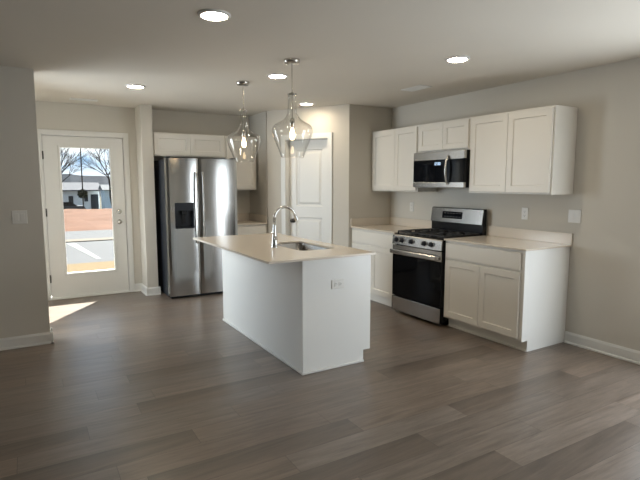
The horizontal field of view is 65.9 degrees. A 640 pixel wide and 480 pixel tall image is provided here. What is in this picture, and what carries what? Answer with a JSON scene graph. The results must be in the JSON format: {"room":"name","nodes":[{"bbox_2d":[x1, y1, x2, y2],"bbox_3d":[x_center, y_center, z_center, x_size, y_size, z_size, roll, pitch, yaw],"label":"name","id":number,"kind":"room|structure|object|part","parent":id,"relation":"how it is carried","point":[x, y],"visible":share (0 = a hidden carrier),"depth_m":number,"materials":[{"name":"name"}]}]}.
{"room":"kitchen","nodes":[
{"label":"kitchen","id":0,"kind":"room"},
{"bbox_2d":[0,66,49,337],"bbox_3d":[-4.706,-0.124,3.161,5.110,2.442,0.130,-4,8,-30],"label":"wall","id":1,"kind":"structure","parent":0,"point":[24,306],"depth_m":4.32,"materials":[{"name":"paint"}]},
{"bbox_2d":[11,210,27,223],"bbox_3d":[-2.627,-0.200,4.314,0.116,0.116,0.009,-4,8,-30],"label":"light switch","id":2,"kind":"object","parent":1,"relation":"attached to","point":[20,216],"visible":1,"depth_m":4.31,"materials":[{"name":"plastic"}]},
{"bbox_2d":[0,328,53,350],"bbox_3d":[-4.697,1.036,3.300,5.132,0.105,0.174,-4,8,-30],"label":"baseboard","id":3,"kind":"structure","parent":1,"relation":"attached to","point":[8,343],"depth_m":4.42,"materials":[{"name":"paint"}]},
{"bbox_2d":[135,104,158,287],"bbox_3d":[-2.283,-0.507,6.502,0.142,2.442,0.355,-4,8,-30],"label":"wall","id":4,"kind":"structure","parent":0,"point":[143,113],"depth_m":6.37,"materials":[{"name":"paint"}]},
{"bbox_2d":[141,283,160,295],"bbox_3d":[-2.277,0.655,6.625,0.186,0.105,0.377,-4,8,-30],"label":"baseboard","id":5,"kind":"structure","parent":4,"relation":"attached to","point":[150,291],"depth_m":6.49,"materials":[{"name":"paint"}]},
{"bbox_2d":[35,101,323,283],"bbox_3d":[-1.926,-0.563,6.992,4.830,2.442,0.130,-4,8,-30],"label":"wall","id":6,"kind":"structure","parent":0,"point":[50,115],"depth_m":6.58,"materials":[{"name":"paint"}]},
{"bbox_2d":[42,135,129,299],"bbox_3d":[-3.003,-0.288,6.361,0.930,2.035,0.224,-4,8,-30],"label":"door","id":7,"kind":"structure","parent":6,"relation":"in","point":[64,285],"depth_m":6.29,"materials":[{"name":"paint"}]},
{"bbox_3d":[-2.974,-0.379,6.336,0.626,1.631,0.062,-4,8,-30],"label":"glazing frame","id":8,"kind":"part","parent":7,"relation":"part of","materials":[{"name":"glass"}]},
{"bbox_2d":[37,129,134,300],"bbox_3d":[-3.005,-0.325,6.366,1.064,2.111,0.146,-4,8,-30],"label":"door frame","id":9,"kind":"structure","parent":6,"relation":"attached to","point":[49,132],"depth_m":6.33,"materials":[{"name":"paint"}]},
{"bbox_2d":[135,283,140,291],"bbox_3d":[-3.196,0.693,6.288,1.785,0.105,0.022,-4,8,-30],"label":"baseboard","id":10,"kind":"structure","parent":6,"relation":"attached to","point":[138,285],"depth_m":6.71,"materials":[{"name":"paint"}]},
{"bbox_2d":[153,132,224,158],"bbox_3d":[-1.809,-1.278,6.709,0.969,0.303,0.330,-4,8,-30],"label":"upper cabinet","id":11,"kind":"object","parent":6,"relation":"attached to","point":[164,144],"visible":0.82,"depth_m":6.56,"materials":[{"name":"paint"}]},
{"bbox_3d":[-1.933,-1.248,6.455,0.464,0.269,0.019,-4,8,-30],"label":"door","id":12,"kind":"part","parent":11,"relation":"part of","materials":[{"name":"paint"}]},
{"bbox_3d":[-1.528,-1.276,6.694,0.471,0.269,0.019,-4,8,-30],"label":"door","id":13,"kind":"part","parent":11,"relation":"part of","materials":[{"name":"paint"}]},
{"bbox_2d":[219,136,256,189],"bbox_3d":[-1.190,-1.096,7.099,0.464,0.754,0.330,-4,8,-30],"label":"upper cabinet","id":14,"kind":"object","parent":6,"relation":"attached to","point":[245,157],"visible":0.62,"depth_m":6.99,"materials":[{"name":"paint"}]},
{"bbox_2d":[248,111,267,232],"bbox_3d":[-0.853,-0.587,7.195,0.110,2.442,0.616,-4,8,-30],"label":"wall","id":15,"kind":"structure","parent":0,"point":[258,198],"depth_m":7.02,"materials":[{"name":"paint"}]},
{"bbox_2d":[267,104,348,246],"bbox_3d":[-0.154,-0.522,6.635,1.242,2.442,0.110,3,7,28],"label":"wall","id":16,"kind":"structure","parent":0,"point":[334,119],"depth_m":6.40,"materials":[{"name":"paint"}]},
{"bbox_2d":[281,132,331,243],"bbox_3d":[-0.159,-0.355,6.647,0.774,2.107,0.126,3,7,28],"label":"door frame","id":17,"kind":"structure","parent":16,"relation":"attached to","point":[285,187],"depth_m":6.63,"materials":[{"name":"paint"}]},
{"bbox_2d":[289,139,326,242],"bbox_3d":[-0.152,-0.324,6.663,0.619,2.017,0.095,3,7,28],"label":"door","id":18,"kind":"structure","parent":16,"relation":"in","point":[308,174],"depth_m":6.64,"materials":[{"name":"paint"}]},
{"bbox_2d":[0,291,639,479],"bbox_3d":[-1.633,1.282,2.144,9.400,0.120,9.174,-4,8,-30],"label":"floor","id":19,"kind":"structure","parent":0,"point":[129,385],"depth_m":3.25,"materials":[{"name":"brown wood"}]},
{"bbox_2d":[154,156,237,298],"bbox_3d":[-1.647,-0.190,6.610,0.910,1.786,0.780,-4,8,-30],"label":"refrigerator","id":20,"kind":"object","parent":19,"relation":"on","point":[194,197],"visible":0.81,"depth_m":6.30,"materials":[{"name":"metal"}]},
{"bbox_3d":[-1.731,-0.158,6.247,0.395,1.732,0.114,-4,8,-30],"label":"door","id":21,"kind":"part","parent":20,"relation":"part of","materials":[{"name":"silver metal"}]},
{"bbox_3d":[-1.549,-0.404,6.227,0.027,0.906,0.067,-4,8,-30],"label":"handle","id":22,"kind":"part","parent":20,"relation":"part of","materials":[{"name":"silver metal"}]},
{"bbox_3d":[-1.480,-0.409,6.268,0.027,0.906,0.067,-4,8,-30],"label":"handle","id":23,"kind":"part","parent":20,"relation":"part of","materials":[{"name":"silver metal"}]},
{"bbox_3d":[-1.337,-0.185,6.480,0.509,1.732,0.114,-4,8,-30],"label":"door","id":24,"kind":"part","parent":20,"relation":"part of","materials":[{"name":"silver metal"}]},
{"bbox_2d":[238,224,266,234],"bbox_3d":[-1.101,0.200,7.128,0.468,0.892,0.626,-4,8,-30],"label":"base cabinet","id":25,"kind":"object","parent":19,"relation":"on","point":[257,228],"visible":0.12,"depth_m":6.83,"materials":[{"name":"paint"}]},
{"bbox_2d":[237,213,267,224],"bbox_3d":[-1.100,-0.302,7.065,0.474,0.119,0.637,-4,8,-30],"label":"countertop","id":26,"kind":"structure","parent":25,"relation":"on","point":[242,218],"depth_m":7.15,"materials":[{"name":"stone"}]},
{"bbox_2d":[222,249,370,374],"bbox_3d":[-0.313,0.488,4.639,0.645,0.887,1.786,-4,8,-30],"label":"kitchen island","id":27,"kind":"object","parent":19,"relation":"on","point":[291,310],"visible":0.81,"depth_m":3.96,"materials":[{"name":"paint"}]},
{"bbox_3d":[-0.760,0.401,5.400,0.630,0.887,0.013,-4,8,-30],"label":"panel","id":28,"kind":"part","parent":27,"relation":"part of","materials":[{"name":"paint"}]},
{"bbox_3d":[-0.578,0.505,4.491,0.012,0.887,1.745,-4,8,-30],"label":"panel","id":29,"kind":"part","parent":27,"relation":"part of","materials":[{"name":"paint"}]},
{"bbox_2d":[193,233,375,263],"bbox_3d":[-0.428,0.046,4.521,0.949,0.018,1.843,-4,8,-30],"label":"island countertop","id":30,"kind":"structure","parent":27,"relation":"on","point":[257,247],"depth_m":4.18,"materials":[{"name":"stone"}]},
{"bbox_2d":[271,205,297,247],"bbox_3d":[-0.309,-0.121,4.312,0.289,0.360,0.090,-4,8,-30],"label":"faucet","id":31,"kind":"object","parent":30,"relation":"on","point":[274,233],"visible":1,"depth_m":4.27,"materials":[{"name":"silver metal"}]},
{"bbox_3d":[-0.310,-0.212,4.318,0.223,0.180,0.025,-4,8,-30],"label":"spout","id":32,"kind":"part","parent":31,"relation":"part of","materials":[{"name":"silver metal"}]},
{"bbox_2d":[278,243,328,250],"bbox_3d":[-0.173,0.165,4.431,0.398,0.196,0.708,-4,8,-30],"label":"sink","id":33,"kind":"object","parent":30,"relation":"in","point":[296,246],"visible":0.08,"depth_m":4.73,"materials":[{"name":"metal"}]},
{"bbox_3d":[0.139,0.573,3.897,0.630,0.887,0.013,-4,8,-30],"label":"panel","id":34,"kind":"part","parent":27,"relation":"part of","materials":[{"name":"paint"}]},
{"bbox_2d":[332,279,343,288],"bbox_3d":[0.142,0.344,3.858,0.116,0.073,0.009,-4,8,-30],"label":"wall outlet","id":35,"kind":"object","parent":27,"relation":"attached to","point":[337,283],"visible":1,"depth_m":3.86,"materials":[{"name":"plastic"}]},
{"bbox_2d":[352,228,393,306],"bbox_3d":[0.897,0.308,6.183,0.635,0.892,0.882,-4,8,-30],"label":"base cabinet","id":36,"kind":"object","parent":19,"relation":"on","point":[381,243],"visible":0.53,"depth_m":5.91,"materials":[{"name":"paint"}]},
{"bbox_3d":[0.523,0.340,6.212,0.019,0.575,0.412,-4,8,-30],"label":"door","id":37,"kind":"part","parent":36,"relation":"part of","materials":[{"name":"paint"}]},
{"bbox_3d":[0.629,-0.020,5.991,0.019,0.146,0.827,-4,8,-30],"label":"drawer","id":38,"kind":"part","parent":36,"relation":"part of","materials":[{"name":"paint"}]},
{"bbox_3d":[0.735,0.380,5.858,0.019,0.575,0.412,-4,8,-30],"label":"door","id":39,"kind":"part","parent":36,"relation":"part of","materials":[{"name":"paint"}]},
{"bbox_2d":[351,217,431,233],"bbox_3d":[0.893,-0.194,6.123,0.643,0.119,0.883,-4,8,-30],"label":"countertop","id":40,"kind":"structure","parent":36,"relation":"on","point":[381,224],"depth_m":6.31,"materials":[{"name":"stone"}]},
{"bbox_2d":[390,206,486,324],"bbox_3d":[1.269,0.247,5.429,0.696,1.185,0.766,-4,8,-30],"label":"gas range","id":41,"kind":"object","parent":19,"relation":"on","point":[418,275],"visible":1,"depth_m":5.29,"materials":[{"name":"silver metal"}]},
{"bbox_3d":[0.992,0.154,5.259,0.057,0.048,0.731,-4,8,-30],"label":"handle","id":42,"kind":"part","parent":41,"relation":"part of","materials":[{"name":"silver metal"}]},
{"bbox_3d":[1.020,0.743,5.338,0.013,0.159,0.762,-4,8,-30],"label":"drawer","id":43,"kind":"part","parent":41,"relation":"part of","materials":[{"name":"silver metal"}]},
{"bbox_3d":[1.022,0.136,5.270,0.010,0.105,0.762,-4,8,-30],"label":"door rail","id":44,"kind":"part","parent":41,"relation":"part of","materials":[{"name":"silver metal"}]},
{"bbox_3d":[1.026,0.021,5.258,0.030,0.106,0.764,-4,8,-30],"label":"panel","id":45,"kind":"part","parent":41,"relation":"part of","materials":[{"name":"silver metal"}]},
{"bbox_3d":[1.046,0.369,5.311,0.045,0.577,0.760,-4,8,-30],"label":"oven door","id":46,"kind":"part","parent":41,"relation":"part of","materials":[{"name":"black glass"}]},
{"bbox_3d":[1.046,0.741,5.352,0.046,0.156,0.754,-4,8,-30],"label":"drawer","id":47,"kind":"part","parent":41,"relation":"part of","materials":[{"name":"silver metal"}]},
{"bbox_2d":[395,232,471,239],"bbox_3d":[1.280,-0.053,5.402,0.560,0.008,0.766,-4,8,-30],"label":"cooktop","id":48,"kind":"object","parent":41,"relation":"in","point":[407,235],"depth_m":5.25,"materials":[{"name":"black metal"}]},
{"bbox_3d":[1.044,0.020,5.269,0.049,0.105,0.761,-4,8,-30],"label":"control panel","id":49,"kind":"part","parent":41,"relation":"part of","materials":[{"name":"black metal"}]},
{"bbox_2d":[444,241,569,351],"bbox_3d":[1.753,0.473,4.750,0.635,0.892,0.926,-4,8,-30],"label":"base cabinet","id":50,"kind":"object","parent":19,"relation":"on","point":[516,299],"visible":0.93,"depth_m":4.43,"materials":[{"name":"paint"}]},
{"bbox_3d":[1.374,0.503,4.790,0.019,0.575,0.432,-4,8,-30],"label":"door","id":51,"kind":"part","parent":50,"relation":"part of","materials":[{"name":"paint"}]},
{"bbox_3d":[1.485,0.144,4.561,0.019,0.146,0.868,-4,8,-30],"label":"drawer","id":52,"kind":"part","parent":50,"relation":"part of","materials":[{"name":"paint"}]},
{"bbox_3d":[1.596,0.545,4.418,0.019,0.575,0.432,-4,8,-30],"label":"door","id":53,"kind":"part","parent":50,"relation":"part of","materials":[{"name":"paint"}]},
{"bbox_2d":[444,226,572,250],"bbox_3d":[1.756,-0.029,4.681,0.643,0.119,0.948,-4,8,-30],"label":"countertop","id":54,"kind":"structure","parent":50,"relation":"on","point":[519,239],"depth_m":4.68,"materials":[{"name":"stone"}]},
{"bbox_3d":[1.997,0.517,4.361,0.616,0.892,0.004,-4,8,-30],"label":"panel","id":55,"kind":"part","parent":50,"relation":"part of","materials":[{"name":"paint"}]},
{"bbox_2d":[0,0,639,115],"bbox_3d":[-1.615,-1.269,1.821,9.500,0.140,9.204,-4,8,-30],"label":"ceiling","id":56,"kind":"structure","parent":0,"point":[356,52],"depth_m":3.62,"materials":[{"name":"paint"}]},
{"bbox_2d":[69,97,97,101],"bbox_3d":[-2.778,-1.651,5.802,0.300,0.009,0.120,-4,8,-30],"label":"ceiling vent","id":57,"kind":"object","parent":56,"relation":"in","point":[70,98],"visible":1,"depth_m":5.78,"materials":[{"name":"metal"}]},
{"bbox_2d":[125,84,144,88],"bbox_3d":[-1.872,-1.555,5.004,0.192,0.017,0.192,-4,8,-30],"label":"recessed light","id":58,"kind":"object","parent":56,"relation":"in","point":[136,86],"visible":1,"depth_m":4.96,"materials":[{"name":"paint"}]},
{"bbox_2d":[197,9,230,20],"bbox_3d":[-0.619,-1.312,2.889,0.192,0.017,0.192,-4,8,-30],"label":"recessed light","id":59,"kind":"object","parent":56,"relation":"in","point":[207,14],"visible":1,"depth_m":2.86,"materials":[{"name":"paint"}]},
{"bbox_2d":[227,80,260,160],"bbox_3d":[-0.751,-1.157,4.848,0.332,0.773,0.332,-4,8,-30],"label":"pendant light","id":60,"kind":"object","parent":56,"relation":"hanging from","point":[241,82],"visible":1,"depth_m":4.83,"materials":[{"name":"clear glass"}]},
{"bbox_3d":[-0.751,-1.301,4.831,0.008,0.440,0.008,-4,8,-30],"label":"rod","id":61,"kind":"part","parent":60,"relation":"part of","materials":[{"name":"silver metal"}]},
{"bbox_2d":[242,130,245,137],"bbox_3d":[-0.751,-1.048,4.860,0.040,0.080,0.040,-4,8,-30],"label":"socket","id":62,"kind":"object","parent":60,"relation":"attached to","point":[243,131],"depth_m":4.84,"materials":[{"name":"silver metal"}]},
{"bbox_3d":[-0.751,-0.961,4.870,0.045,0.097,0.045,-4,8,-30],"label":"bulb","id":63,"kind":"part","parent":60,"relation":"part of","materials":[{"name":"white glass"}]},
{"bbox_2d":[267,73,287,78],"bbox_3d":[-0.390,-1.499,4.519,0.192,0.017,0.192,-4,8,-30],"label":"recessed light","id":64,"kind":"object","parent":56,"relation":"in","point":[271,75],"visible":1,"depth_m":4.48,"materials":[{"name":"paint"}]},
{"bbox_2d":[272,58,312,157],"bbox_3d":[-0.225,-1.058,3.988,0.332,0.773,0.332,-4,8,-30],"label":"pendant light","id":65,"kind":"object","parent":56,"relation":"hanging from","point":[288,61],"visible":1,"depth_m":3.97,"materials":[{"name":"clear glass"}]},
{"bbox_3d":[-0.225,-1.202,3.971,0.008,0.440,0.008,-4,8,-30],"label":"rod","id":66,"kind":"part","parent":65,"relation":"part of","materials":[{"name":"silver metal"}]},
{"bbox_2d":[290,118,294,127],"bbox_3d":[-0.225,-0.949,4.000,0.040,0.080,0.040,-4,8,-30],"label":"socket","id":67,"kind":"object","parent":65,"relation":"attached to","point":[292,121],"depth_m":3.98,"materials":[{"name":"silver metal"}]},
{"bbox_3d":[-0.225,-0.922,4.003,0.332,0.500,0.332,-4,8,-30],"label":"lamp shade","id":68,"kind":"part","parent":65,"relation":"part of","materials":[{"name":"clear glass"}]},
{"bbox_3d":[-0.225,-0.862,4.010,0.045,0.097,0.045,-4,8,-30],"label":"bulb","id":69,"kind":"part","parent":65,"relation":"part of","materials":[{"name":"white glass"}]},
{"bbox_2d":[299,102,313,104],"bbox_3d":[-0.168,-1.681,6.102,0.192,0.017,0.192,-4,8,-30],"label":"recessed light","id":70,"kind":"object","parent":56,"relation":"in","point":[301,103],"visible":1,"depth_m":6.04,"materials":[{"name":"paint"}]},
{"bbox_2d":[401,85,431,91],"bbox_3d":[0.997,-1.572,5.117,0.160,0.009,0.300,-4,8,-30],"label":"ceiling vent","id":71,"kind":"object","parent":56,"relation":"in","point":[418,87],"visible":1,"depth_m":5.10,"materials":[{"name":"metal"}]},
{"bbox_2d":[445,55,469,62],"bbox_3d":[1.090,-1.430,3.911,0.192,0.017,0.192,-4,8,-30],"label":"recessed light","id":72,"kind":"object","parent":56,"relation":"in","point":[453,59],"visible":1,"depth_m":3.88,"materials":[{"name":"paint"}]},
{"bbox_2d":[349,104,391,247],"bbox_3d":[0.628,-0.508,6.512,0.671,2.442,0.110,-4,8,-30],"label":"wall","id":73,"kind":"structure","parent":0,"point":[364,202],"depth_m":6.36,"materials":[{"name":"paint"}]},
{"bbox_2d":[390,57,639,350],"bbox_3d":[2.835,-0.174,3.600,0.130,2.442,7.444,-4,8,-30],"label":"wall","id":74,"kind":"structure","parent":0,"point":[603,291],"depth_m":4.29,"materials":[{"name":"paint"}]},
{"bbox_2d":[351,217,431,227],"bbox_3d":[0.893,-0.203,6.122,0.643,0.102,0.883,-4,8,-30],"label":"backsplash","id":75,"kind":"structure","parent":74,"relation":"attached to","point":[419,223],"depth_m":6.41,"materials":[{"name":"stone"}]},
{"bbox_2d":[372,125,436,191],"bbox_3d":[1.028,-0.985,6.113,0.330,0.758,0.883,-4,8,-30],"label":"upper cabinet","id":76,"kind":"object","parent":74,"relation":"attached to","point":[393,150],"visible":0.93,"depth_m":5.98,"materials":[{"name":"paint"}]},
{"bbox_3d":[0.798,-0.993,6.195,0.019,0.724,0.444,-4,8,-30],"label":"door","id":77,"kind":"part","parent":76,"relation":"part of","materials":[{"name":"paint"}]},
{"bbox_3d":[1.012,-0.952,5.837,0.019,0.724,0.389,-4,8,-30],"label":"door","id":78,"kind":"part","parent":76,"relation":"part of","materials":[{"name":"paint"}]},
{"bbox_2d":[410,202,413,210],"bbox_3d":[1.164,-0.422,6.266,0.009,0.116,0.073,-4,8,-30],"label":"wall outlet","id":79,"kind":"object","parent":74,"relation":"attached to","point":[411,203],"visible":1,"depth_m":6.26,"materials":[{"name":"plastic"}]},
{"bbox_2d":[418,117,471,152],"bbox_3d":[1.451,-1.122,5.381,0.330,0.319,0.768,-4,8,-30],"label":"upper cabinet","id":80,"kind":"object","parent":74,"relation":"attached to","point":[450,135],"visible":0.73,"depth_m":5.25,"materials":[{"name":"paint"}]},
{"bbox_3d":[1.225,-1.129,5.455,0.019,0.285,0.378,-4,8,-30],"label":"door","id":81,"kind":"part","parent":80,"relation":"part of","materials":[{"name":"paint"}]},
{"bbox_2d":[413,149,469,187],"bbox_3d":[1.403,-0.766,5.393,0.438,0.388,0.764,-4,8,-30],"label":"microwave","id":82,"kind":"object","parent":80,"relation":"attached to","point":[440,169],"visible":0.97,"depth_m":5.24,"materials":[{"name":"silver metal"}]},
{"bbox_3d":[1.276,-0.745,5.319,0.030,0.240,0.764,-4,8,-30],"label":"door","id":83,"kind":"part","parent":82,"relation":"part of","materials":[{"name":"black glass"}]},
{"bbox_3d":[1.322,-0.731,5.158,0.056,0.307,0.028,-4,8,-30],"label":"handle","id":84,"kind":"part","parent":82,"relation":"part of","materials":[{"name":"silver metal"}]},
{"bbox_3d":[1.414,-1.093,5.139,0.019,0.285,0.356,-4,8,-30],"label":"door","id":85,"kind":"part","parent":80,"relation":"part of","materials":[{"name":"paint"}]},
{"bbox_2d":[469,105,577,194],"bbox_3d":[1.884,-0.821,4.681,0.330,0.758,0.926,-4,8,-30],"label":"upper cabinet","id":86,"kind":"object","parent":74,"relation":"attached to","point":[526,151],"visible":1,"depth_m":4.44,"materials":[{"name":"paint"}]},
{"bbox_3d":[1.635,-0.833,4.795,0.019,0.724,0.442,-4,8,-30],"label":"door","id":87,"kind":"part","parent":86,"relation":"part of","materials":[{"name":"paint"}]},
{"bbox_3d":[1.864,-0.789,4.412,0.019,0.724,0.449,-4,8,-30],"label":"door","id":88,"kind":"part","parent":86,"relation":"part of","materials":[{"name":"paint"}]},
{"bbox_2d":[521,208,528,219],"bbox_3d":[2.012,-0.259,4.847,0.009,0.116,0.073,-4,8,-30],"label":"wall outlet","id":89,"kind":"object","parent":74,"relation":"attached to","point":[524,210],"visible":1,"depth_m":4.84,"materials":[{"name":"plastic"}]},
{"bbox_2d":[487,226,572,244],"bbox_3d":[2.025,-0.055,4.839,0.016,0.102,0.948,-4,8,-30],"label":"backsplash","id":90,"kind":"structure","parent":74,"relation":"attached to","point":[527,234],"depth_m":4.78,"materials":[{"name":"stone"}]},
{"bbox_2d":[568,210,580,222],"bbox_3d":[2.274,-0.211,4.409,0.009,0.116,0.116,-4,8,-30],"label":"light switch","id":91,"kind":"object","parent":74,"relation":"attached to","point":[574,216],"visible":1,"depth_m":4.41,"materials":[{"name":"plastic"}]},
{"bbox_2d":[564,331,639,364],"bbox_3d":[3.431,1.118,2.589,0.022,0.105,4.595,-4,8,-30],"label":"baseboard","id":92,"kind":"structure","parent":74,"relation":"attached to","point":[623,353],"depth_m":4.24,"materials":[{"name":"paint"}]},
{"label":"outside","id":93,"kind":"structure","parent":0,"visible":0},
{"bbox_3d":[-39.416,-6.800,94.018,140.000,0.400,123.100,-4,8,-30],"label":"field","id":94,"kind":"object","parent":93,"visible":0},
{"bbox_2d":[60,148,69,172],"bbox_3d":[-43.285,-10.679,80.786,5.909,10.348,6.304,-4,8,-30],"label":"bare tree","id":95,"kind":"object","parent":94,"relation":"on","point":[67,148],"visible":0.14,"depth_m":80.35,"materials":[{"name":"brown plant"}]},
{"bbox_2d":[60,148,87,181],"bbox_3d":[-25.128,-6.287,48.830,4.884,8.893,3.553,0,7,4],"label":"bare tree","id":96,"kind":"object","parent":94,"relation":"on","point":[68,156],"visible":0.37,"depth_m":48.33,"materials":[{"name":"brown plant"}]},
{"bbox_2d":[63,202,85,208],"bbox_3d":[-32.334,-4.150,62.907,4.400,1.416,1.820,-4,8,-30],"label":"car","id":97,"kind":"object","parent":94,"relation":"on","point":[66,205],"visible":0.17,"depth_m":62.41,"materials":[{"name":"black metal"}]},
{"bbox_2d":[62,182,100,208],"bbox_3d":[-39.456,-6.355,71.274,13.800,3.900,9.200,-4,8,-30],"label":"house","id":98,"kind":"structure","parent":94,"relation":"on","point":[69,189],"depth_m":70.52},
{"bbox_3d":[-32.368,-5.466,70.895,1.000,2.180,0.059,-4,8,-30],"label":"garage door","id":99,"kind":"part","parent":98,"relation":"part of","materials":[{"name":"plastic"}]},
{"bbox_2d":[80,148,83,199],"bbox_3d":[-27.599,-6.759,57.244,0.145,7.900,0.145,-4,8,-30],"label":"utility pole","id":100,"kind":"object","parent":94,"relation":"on","point":[80,148],"visible":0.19,"depth_m":57.07,"materials":[{"name":"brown wood"}]},
{"bbox_2d":[77,189,87,208],"bbox_3d":[-27.177,-4.290,56.584,1.231,3.144,1.206,-4,8,-30],"label":"shrub","id":101,"kind":"object","parent":94,"relation":"on","point":[82,193],"visible":0.97,"depth_m":56.30,"materials":[{"name":"green plant"}]},
{"bbox_2d":[74,149,109,177],"bbox_3d":[-27.062,-8.185,61.499,6.434,9.825,5.348,-4,8,-30],"label":"bare tree","id":102,"kind":"object","parent":94,"relation":"on","point":[92,162],"visible":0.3,"depth_m":61.38,"materials":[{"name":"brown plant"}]},
{"bbox_2d":[86,149,111,206],"bbox_3d":[-19.523,-5.755,47.243,3.196,8.222,6.200,2,7,14],"label":"bare tree","id":103,"kind":"object","parent":94,"relation":"on","point":[109,180],"visible":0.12,"depth_m":46.56,"materials":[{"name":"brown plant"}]},
{"bbox_2d":[98,185,111,208],"bbox_3d":[-28.719,-6.032,69.770,4.300,3.600,4.400,-4,8,-30],"label":"shed","id":104,"kind":"object","parent":94,"relation":"on","point":[105,200],"visible":0.28,"depth_m":67.73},
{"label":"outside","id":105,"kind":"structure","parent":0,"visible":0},
{"bbox_2d":[64,208,112,231],"bbox_3d":[-11.422,-0.561,27.588,60.000,2.076,20.000,-4,8,-30],"label":"ground","id":106,"kind":"structure","parent":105,"point":[74,219],"depth_m":22.80,"materials":[{"name":"red soil"}]},
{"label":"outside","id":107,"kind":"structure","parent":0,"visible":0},
{"bbox_2d":[67,261,114,272],"bbox_3d":[-3.699,0.717,8.735,18.000,0.060,4.346,-4,8,-30],"label":"lawn","id":108,"kind":"structure","parent":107,"point":[78,267],"depth_m":10.03,"materials":[{"name":"plant"}]},
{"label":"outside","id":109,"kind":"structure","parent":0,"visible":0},
{"bbox_2d":[61,174,109,196],"bbox_3d":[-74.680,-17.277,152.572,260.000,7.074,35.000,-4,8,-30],"label":"roof","id":110,"kind":"structure","parent":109,"point":[102,180],"depth_m":145.08,"materials":[{"name":"grey"}]},
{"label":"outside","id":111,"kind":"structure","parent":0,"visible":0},
{"bbox_2d":[65,229,113,263],"bbox_3d":[-4.272,-0.060,15.530,80.000,0.055,8.000,-4,8,-30],"label":"road","id":112,"kind":"structure","parent":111,"point":[104,250],"depth_m":13.04,"materials":[{"name":"concrete"}]},
{"bbox_2d":[66,243,100,258],"bbox_3d":[-5.996,0.252,12.553,0.229,0.004,3.632,-5,8,-37],"label":"road marking","id":113,"kind":"object","parent":112,"relation":"on","point":[74,245],"visible":0.86,"depth_m":12.62,"materials":[{"name":"white paint"}]},
{"bbox_2d":[65,237,112,242],"bbox_3d":[-4.592,-0.161,16.059,80.000,0.024,0.650,-4,8,-30],"label":"kerb","id":114,"kind":"object","parent":112,"relation":"on","point":[105,238],"depth_m":14.68,"materials":[{"name":"concrete"}]}
]}

